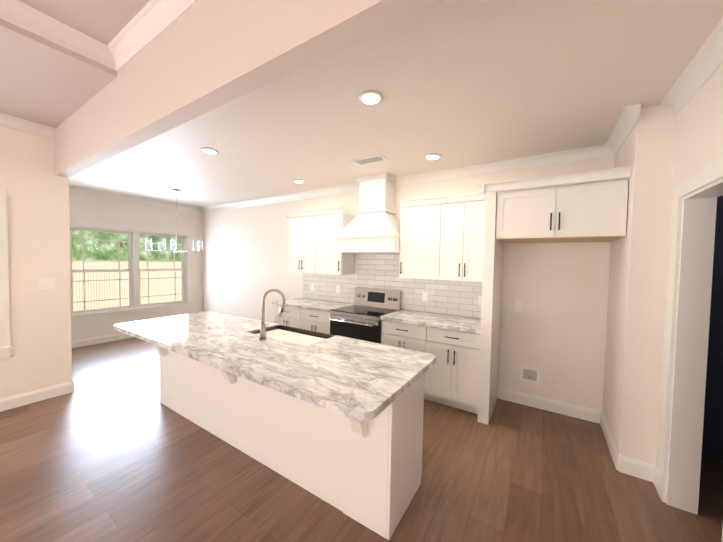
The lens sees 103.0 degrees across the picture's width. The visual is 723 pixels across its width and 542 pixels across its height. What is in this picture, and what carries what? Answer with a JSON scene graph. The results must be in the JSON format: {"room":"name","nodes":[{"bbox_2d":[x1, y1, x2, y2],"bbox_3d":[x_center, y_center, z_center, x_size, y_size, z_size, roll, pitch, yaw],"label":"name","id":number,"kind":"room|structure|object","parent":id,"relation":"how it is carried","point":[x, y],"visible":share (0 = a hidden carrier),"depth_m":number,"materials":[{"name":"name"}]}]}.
{"room":"kitchen","nodes":[
{"label":"kitchen","id":0,"kind":"room"},
{"bbox_2d":[0,126,71,398],"bbox_3d":[-4.570,-0.159,1.505,0.200,3.200,4.326,2,2,32],"label":"wall","id":1,"kind":"structure","parent":0,"point":[34,188],"depth_m":3.06,"materials":[{"name":"white paint"}]},
{"bbox_2d":[0,194,12,358],"bbox_3d":[-3.931,0.067,2.484,0.245,1.645,1.125,2,2,32],"label":"living room window","id":2,"kind":"structure","parent":1,"relation":"in","point":[5,347],"depth_m":2.87,"materials":[{"name":"white wood"}]},
{"bbox_2d":[0,113,55,138],"bbox_3d":[-4.457,-1.447,1.339,0.080,0.100,4.216,2,2,32],"label":"crown molding","id":3,"kind":"structure","parent":1,"relation":"attached to","point":[8,121],"depth_m":2.95,"materials":[{"name":"white wood"}]},
{"bbox_2d":[0,381,73,411],"bbox_3d":[-4.504,1.381,1.507,0.016,0.125,4.342,2,2,32],"label":"baseboard","id":4,"kind":"structure","parent":1,"relation":"attached to","point":[7,403],"depth_m":3.08,"materials":[{"name":"white wood"}]},
{"bbox_2d":[39,278,54,288],"bbox_3d":[-3.424,0.136,3.132,0.009,0.120,0.120,2,2,32],"label":"switch plate","id":5,"kind":"object","parent":1,"relation":"attached to","point":[46,283],"visible":1,"depth_m":3.13,"materials":[{"name":"white plastic"}]},
{"bbox_2d":[0,0,149,127],"bbox_3d":[-2.311,-1.534,-0.111,5.650,0.255,4.356,2,2,32],"label":"ceiling","id":6,"kind":"structure","parent":0,"point":[44,81],"depth_m":2.07,"materials":[{"name":"beige paint"}]},
{"bbox_2d":[0,0,119,70],"bbox_3d":[-2.953,-1.534,0.380,0.080,0.115,4.216,2,2,32],"label":"crown molding","id":7,"kind":"structure","parent":6,"relation":"attached to","point":[16,12],"depth_m":1.87,"materials":[{"name":"white wood"}]},
{"bbox_2d":[69,193,202,340],"bbox_3d":[-4.581,-0.120,5.579,0.200,2.840,3.154,2,2,32],"label":"wall","id":8,"kind":"structure","parent":0,"point":[88,208],"depth_m":5.61,"materials":[{"name":"white paint"}]},
{"bbox_2d":[71,333,132,347],"bbox_3d":[-4.481,1.239,5.622,0.016,0.125,2.664,2,2,32],"label":"baseboard","id":9,"kind":"structure","parent":8,"relation":"attached to","point":[119,336],"depth_m":5.19,"materials":[{"name":"white wood"}]},
{"bbox_2d":[69,220,192,321],"bbox_3d":[-4.491,-0.009,5.686,0.245,1.725,2.110,2,2,32],"label":"dining room window","id":10,"kind":"structure","parent":8,"relation":"in","point":[135,306],"depth_m":5.63,"materials":[{"name":"white wood"}]},
{"bbox_2d":[69,185,199,211],"bbox_3d":[-4.418,-1.382,5.488,0.085,0.105,2.604,2,2,32],"label":"crown molding","id":11,"kind":"structure","parent":8,"relation":"attached to","point":[72,189],"depth_m":5.48,"materials":[{"name":"white wood"}]},
{"bbox_2d":[54,0,444,177],"bbox_3d":[-1.092,-1.334,1.765,5.310,0.740,0.110,2,2,32],"label":"header beam","id":12,"kind":"structure","parent":0,"point":[198,58],"depth_m":1.54,"materials":[{"name":"beige paint"}]},
{"bbox_2d":[104,0,197,67],"bbox_3d":[-0.380,-1.513,1.195,3.330,0.115,0.080,2,2,32],"label":"crown molding","id":13,"kind":"structure","parent":12,"relation":"attached to","point":[149,22],"depth_m":1.85,"materials":[{"name":"white wood"}]},
{"bbox_2d":[0,337,722,541],"bbox_3d":[-3.641,1.455,2.494,15.200,0.060,7.530,2,2,32],"label":"floor","id":14,"kind":"structure","parent":0,"point":[111,448],"depth_m":2.04,"materials":[{"name":"brown wood"}]},
{"bbox_2d":[130,335,423,539],"bbox_3d":[-0.928,1.040,2.478,2.774,0.875,0.850,2,2,32],"label":"kitchen island","id":15,"kind":"object","parent":14,"relation":"on","point":[336,421],"depth_m":1.95,"materials":[{"name":"white paint"}]},
{"bbox_2d":[114,311,435,426],"bbox_3d":[-0.942,0.582,2.432,2.920,0.040,0.984,2,2,32],"label":"island countertop","id":16,"kind":"structure","parent":15,"relation":"on","point":[355,379],"depth_m":1.93,"materials":[{"name":"white stone"}]},
{"bbox_2d":[259,289,285,339],"bbox_3d":[-0.751,0.357,2.360,0.174,0.421,0.188,2,2,32],"label":"faucet","id":17,"kind":"object","parent":16,"relation":"on","point":[263,329],"visible":1,"depth_m":2.36,"materials":[{"name":"silver metal"}]},
{"bbox_2d":[258,327,325,342],"bbox_3d":[-0.635,0.698,2.606,0.732,0.252,0.405,2,2,32],"label":"sink","id":18,"kind":"object","parent":16,"relation":"in","point":[299,336],"depth_m":2.71,"materials":[{"name":"white ceramic"}]},
{"bbox_2d":[274,306,303,328],"bbox_3d":[-0.956,0.964,4.626,0.631,0.875,0.609,2,2,32],"label":"base cabinet","id":19,"kind":"object","parent":14,"relation":"on","point":[292,317],"depth_m":4.33,"materials":[{"name":"white paint"}]},
{"bbox_2d":[304,310,329,333],"bbox_3d":[-0.527,0.982,4.354,0.630,0.875,0.609,2,2,32],"label":"base cabinet","id":20,"kind":"object","parent":14,"relation":"on","point":[314,320],"depth_m":4.05,"materials":[{"name":"white paint"}]},
{"bbox_2d":[272,298,353,313],"bbox_3d":[-0.743,0.516,4.464,1.162,0.039,0.637,2,2,32],"label":"countertop","id":21,"kind":"structure","parent":20,"relation":"on","point":[300,303],"depth_m":4.34,"materials":[{"name":"white stone"}]},
{"bbox_2d":[330,287,401,343],"bbox_3d":[0.044,0.855,3.928,0.754,1.180,0.710,2,2,32],"label":"range","id":22,"kind":"object","parent":14,"relation":"on","point":[359,319],"visible":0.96,"depth_m":3.81,"materials":[{"name":"silver metal"}]},
{"bbox_2d":[381,322,431,400],"bbox_3d":[0.664,1.031,3.598,0.631,0.875,0.609,2,2,32],"label":"base cabinet","id":23,"kind":"object","parent":14,"relation":"on","point":[396,334],"depth_m":3.29,"materials":[{"name":"white paint"}]},
{"bbox_2d":[432,322,491,421],"bbox_3d":[1.092,1.048,3.326,0.629,0.875,0.609,2,2,32],"label":"base cabinet","id":24,"kind":"object","parent":14,"relation":"on","point":[462,369],"depth_m":3.00,"materials":[{"name":"white paint"}]},
{"bbox_2d":[380,310,491,333],"bbox_3d":[0.875,0.582,3.436,1.145,0.039,0.637,2,2,32],"label":"countertop","id":25,"kind":"structure","parent":24,"relation":"on","point":[414,318],"depth_m":3.29,"materials":[{"name":"white stone"}]},
{"bbox_2d":[69,0,722,206],"bbox_3d":[-1.278,-1.359,3.570,7.840,0.100,2.952,2,2,32],"label":"ceiling","id":26,"kind":"structure","parent":0,"point":[458,83],"depth_m":2.07,"materials":[{"name":"beige paint"}]},
{"bbox_2d":[145,189,202,252],"bbox_3d":[-3.159,-0.849,4.972,0.855,1.083,0.820,2,2,32],"label":"chandelier","id":27,"kind":"object","parent":26,"relation":"hanging from","point":[196,248],"visible":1,"depth_m":4.87,"materials":[{"name":"silver metal"}]},
{"bbox_2d":[200,147,217,153],"bbox_3d":[-1.640,-1.292,3.098,0.176,0.012,0.176,2,2,32],"label":"recessed light","id":28,"kind":"object","parent":26,"relation":"in","point":[208,150],"visible":0.98,"depth_m":3.07,"materials":[{"name":"white"}]},
{"bbox_2d":[293,179,304,182],"bbox_3d":[-0.921,-1.318,4.228,0.176,0.012,0.176,2,2,32],"label":"recessed light","id":29,"kind":"object","parent":26,"relation":"in","point":[298,181],"visible":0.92,"depth_m":4.21,"materials":[{"name":"white"}]},
{"bbox_2d":[351,154,386,164],"bbox_3d":[0.087,-1.266,3.280,0.380,0.012,0.170,2,2,32],"label":"ceiling vent","id":30,"kind":"object","parent":26,"relation":"in","point":[370,159],"visible":1,"depth_m":3.25,"materials":[{"name":"white metal"}]},
{"bbox_2d":[358,90,382,104],"bbox_3d":[0.066,-1.223,2.037,0.176,0.012,0.176,2,2,32],"label":"recessed light","id":31,"kind":"object","parent":26,"relation":"in","point":[370,97],"visible":1,"depth_m":2.02,"materials":[{"name":"white"}]},
{"bbox_2d":[425,153,440,159],"bbox_3d":[0.783,-1.248,3.146,0.176,0.012,0.176,2,2,32],"label":"recessed light","id":32,"kind":"object","parent":26,"relation":"in","point":[434,156],"visible":1,"depth_m":3.12,"materials":[{"name":"white"}]},
{"bbox_2d":[203,157,614,410],"bbox_3d":[-0.552,-0.017,4.800,7.840,2.840,0.149,2,2,32],"label":"wall","id":33,"kind":"structure","parent":0,"point":[554,331],"depth_m":3.36,"materials":[{"name":"white paint"}]},
{"bbox_2d":[289,214,319,273],"bbox_3d":[-0.828,-0.418,4.674,0.642,0.890,0.339,2,2,32],"label":"upper cabinet","id":34,"kind":"object","parent":33,"relation":"attached to","point":[304,230],"depth_m":4.52,"materials":[{"name":"white paint"}]},
{"bbox_2d":[320,210,355,273],"bbox_3d":[-0.425,-0.402,4.418,0.557,0.890,0.339,2,2,32],"label":"upper cabinet","id":35,"kind":"object","parent":33,"relation":"attached to","point":[331,262],"depth_m":4.25,"materials":[{"name":"white paint"}]},
{"bbox_2d":[335,173,399,252],"bbox_3d":[0.153,-0.771,3.940,0.898,1.043,0.510,2,2,32],"label":"range hood","id":36,"kind":"object","parent":33,"relation":"attached to","point":[373,226],"visible":0.83,"depth_m":3.84,"materials":[{"name":"white paint"}]},
{"bbox_2d":[200,145,614,211],"bbox_3d":[-0.645,-1.284,4.702,7.300,0.105,0.085,2,2,32],"label":"crown molding","id":37,"kind":"structure","parent":33,"relation":"attached to","point":[595,152],"depth_m":3.54,"materials":[{"name":"white wood"}]},
{"bbox_2d":[399,202,447,279],"bbox_3d":[0.819,-0.351,3.628,0.578,0.890,0.339,2,2,32],"label":"upper cabinet","id":38,"kind":"object","parent":33,"relation":"attached to","point":[423,229],"depth_m":3.47,"materials":[{"name":"white paint"}]},
{"bbox_2d":[422,292,427,301],"bbox_3d":[0.845,0.343,3.825,0.075,0.120,0.008,2,2,32],"label":"electrical outlet","id":39,"kind":"object","parent":33,"relation":"attached to","point":[424,296],"visible":1,"depth_m":3.82,"materials":[{"name":"white plastic"}]},
{"bbox_2d":[436,190,495,281],"bbox_3d":[1.208,-0.373,3.380,0.588,0.965,0.339,2,2,32],"label":"upper cabinet","id":40,"kind":"object","parent":33,"relation":"attached to","point":[461,240],"depth_m":3.18,"materials":[{"name":"white paint"}]},
{"bbox_2d":[478,296,481,305],"bbox_3d":[1.442,0.357,3.446,0.075,0.120,0.008,2,2,32],"label":"electrical outlet","id":41,"kind":"object","parent":33,"relation":"attached to","point":[479,300],"visible":0.36,"depth_m":3.46,"materials":[{"name":"white plastic"}]},
{"bbox_2d":[514,300,521,311],"bbox_3d":[1.771,0.396,3.247,0.075,0.120,0.008,2,2,32],"label":"electrical outlet","id":42,"kind":"object","parent":33,"relation":"attached to","point":[517,305],"visible":1,"depth_m":3.24,"materials":[{"name":"white plastic"}]},
{"bbox_2d":[520,365,539,383],"bbox_3d":[1.870,1.155,3.190,0.190,0.170,0.029,2,2,32],"label":"outlet box","id":43,"kind":"object","parent":33,"relation":"attached to","point":[530,374],"visible":1,"depth_m":3.19,"materials":[{"name":"white plastic"}]},
{"bbox_2d":[498,387,599,422],"bbox_3d":[2.003,1.448,3.120,0.948,0.125,0.016,2,2,32],"label":"baseboard","id":44,"kind":"structure","parent":33,"relation":"attached to","point":[576,411],"depth_m":3.09,"materials":[{"name":"white wood"}]},
{"bbox_2d":[492,178,628,245],"bbox_3d":[1.866,-0.525,2.780,0.946,0.445,0.639,2,2,32],"label":"upper cabinet","id":45,"kind":"object","parent":33,"relation":"attached to","point":[597,211],"depth_m":2.49,"materials":[{"name":"white paint"}]},
{"bbox_2d":[603,64,722,469],"bbox_3d":[0.694,0.000,-0.237,0.340,3.200,7.030,2,2,32],"label":"wall","id":46,"kind":"structure","parent":0,"point":[663,151],"depth_m":2.11,"materials":[{"name":"white paint"}]},
{"bbox_2d":[599,411,621,472],"bbox_3d":[2.176,1.471,2.525,0.016,0.125,0.756,2,2,32],"label":"baseboard","id":47,"kind":"structure","parent":46,"relation":"attached to","point":[617,458],"depth_m":2.43,"materials":[{"name":"white wood"}]},
{"bbox_2d":[604,104,640,155],"bbox_3d":[2.161,-1.152,2.398,0.085,0.105,0.765,2,2,32],"label":"crown molding","id":48,"kind":"structure","parent":46,"relation":"attached to","point":[629,117],"depth_m":2.34,"materials":[{"name":"white wood"}]},
{"bbox_2d":[658,158,722,541],"bbox_3d":[1.914,0.502,1.547,0.158,2.120,0.910,2,2,32],"label":"door frame","id":49,"kind":"structure","parent":46,"relation":"attached to","point":[691,261],"depth_m":1.84,"materials":[{"name":"white wood"}]},
{"bbox_2d":[659,17,722,116],"bbox_3d":[1.655,-1.121,1.229,0.085,0.105,1.924,2,2,32],"label":"crown molding","id":50,"kind":"structure","parent":46,"relation":"attached to","point":[709,57],"depth_m":1.64,"materials":[{"name":"white wood"}]},
{"bbox_2d":[701,195,722,459],"bbox_3d":[2.806,0.179,0.955,1.960,2.840,2.700,2,2,32],"label":"wall","id":51,"kind":"structure","parent":0,"point":[712,441],"depth_m":2.37,"materials":[{"name":"grey paint"}]},
{"label":"outside","id":52,"kind":"structure","parent":0,"visible":0},
{"bbox_3d":[-15.164,0.985,10.683,22.950,0.080,30.000,2,2,32],"label":"ground","id":53,"kind":"structure","parent":52,"visible":0},
{"bbox_2d":[71,230,180,260],"bbox_3d":[-12.128,-4.441,8.630,0.100,11.020,42.000,2,2,32],"label":"trees","id":54,"kind":"object","parent":53,"relation":"on","point":[108,245],"depth_m":11.82,"materials":[{"name":"green plant"}]},
{"bbox_2d":[72,260,181,310],"bbox_3d":[-8.396,0.481,6.367,0.160,1.480,30.000,2,2,32],"label":"fence","id":55,"kind":"object","parent":53,"relation":"on","point":[166,280],"depth_m":8.36,"materials":[{"name":"brown wood"}]}
]}

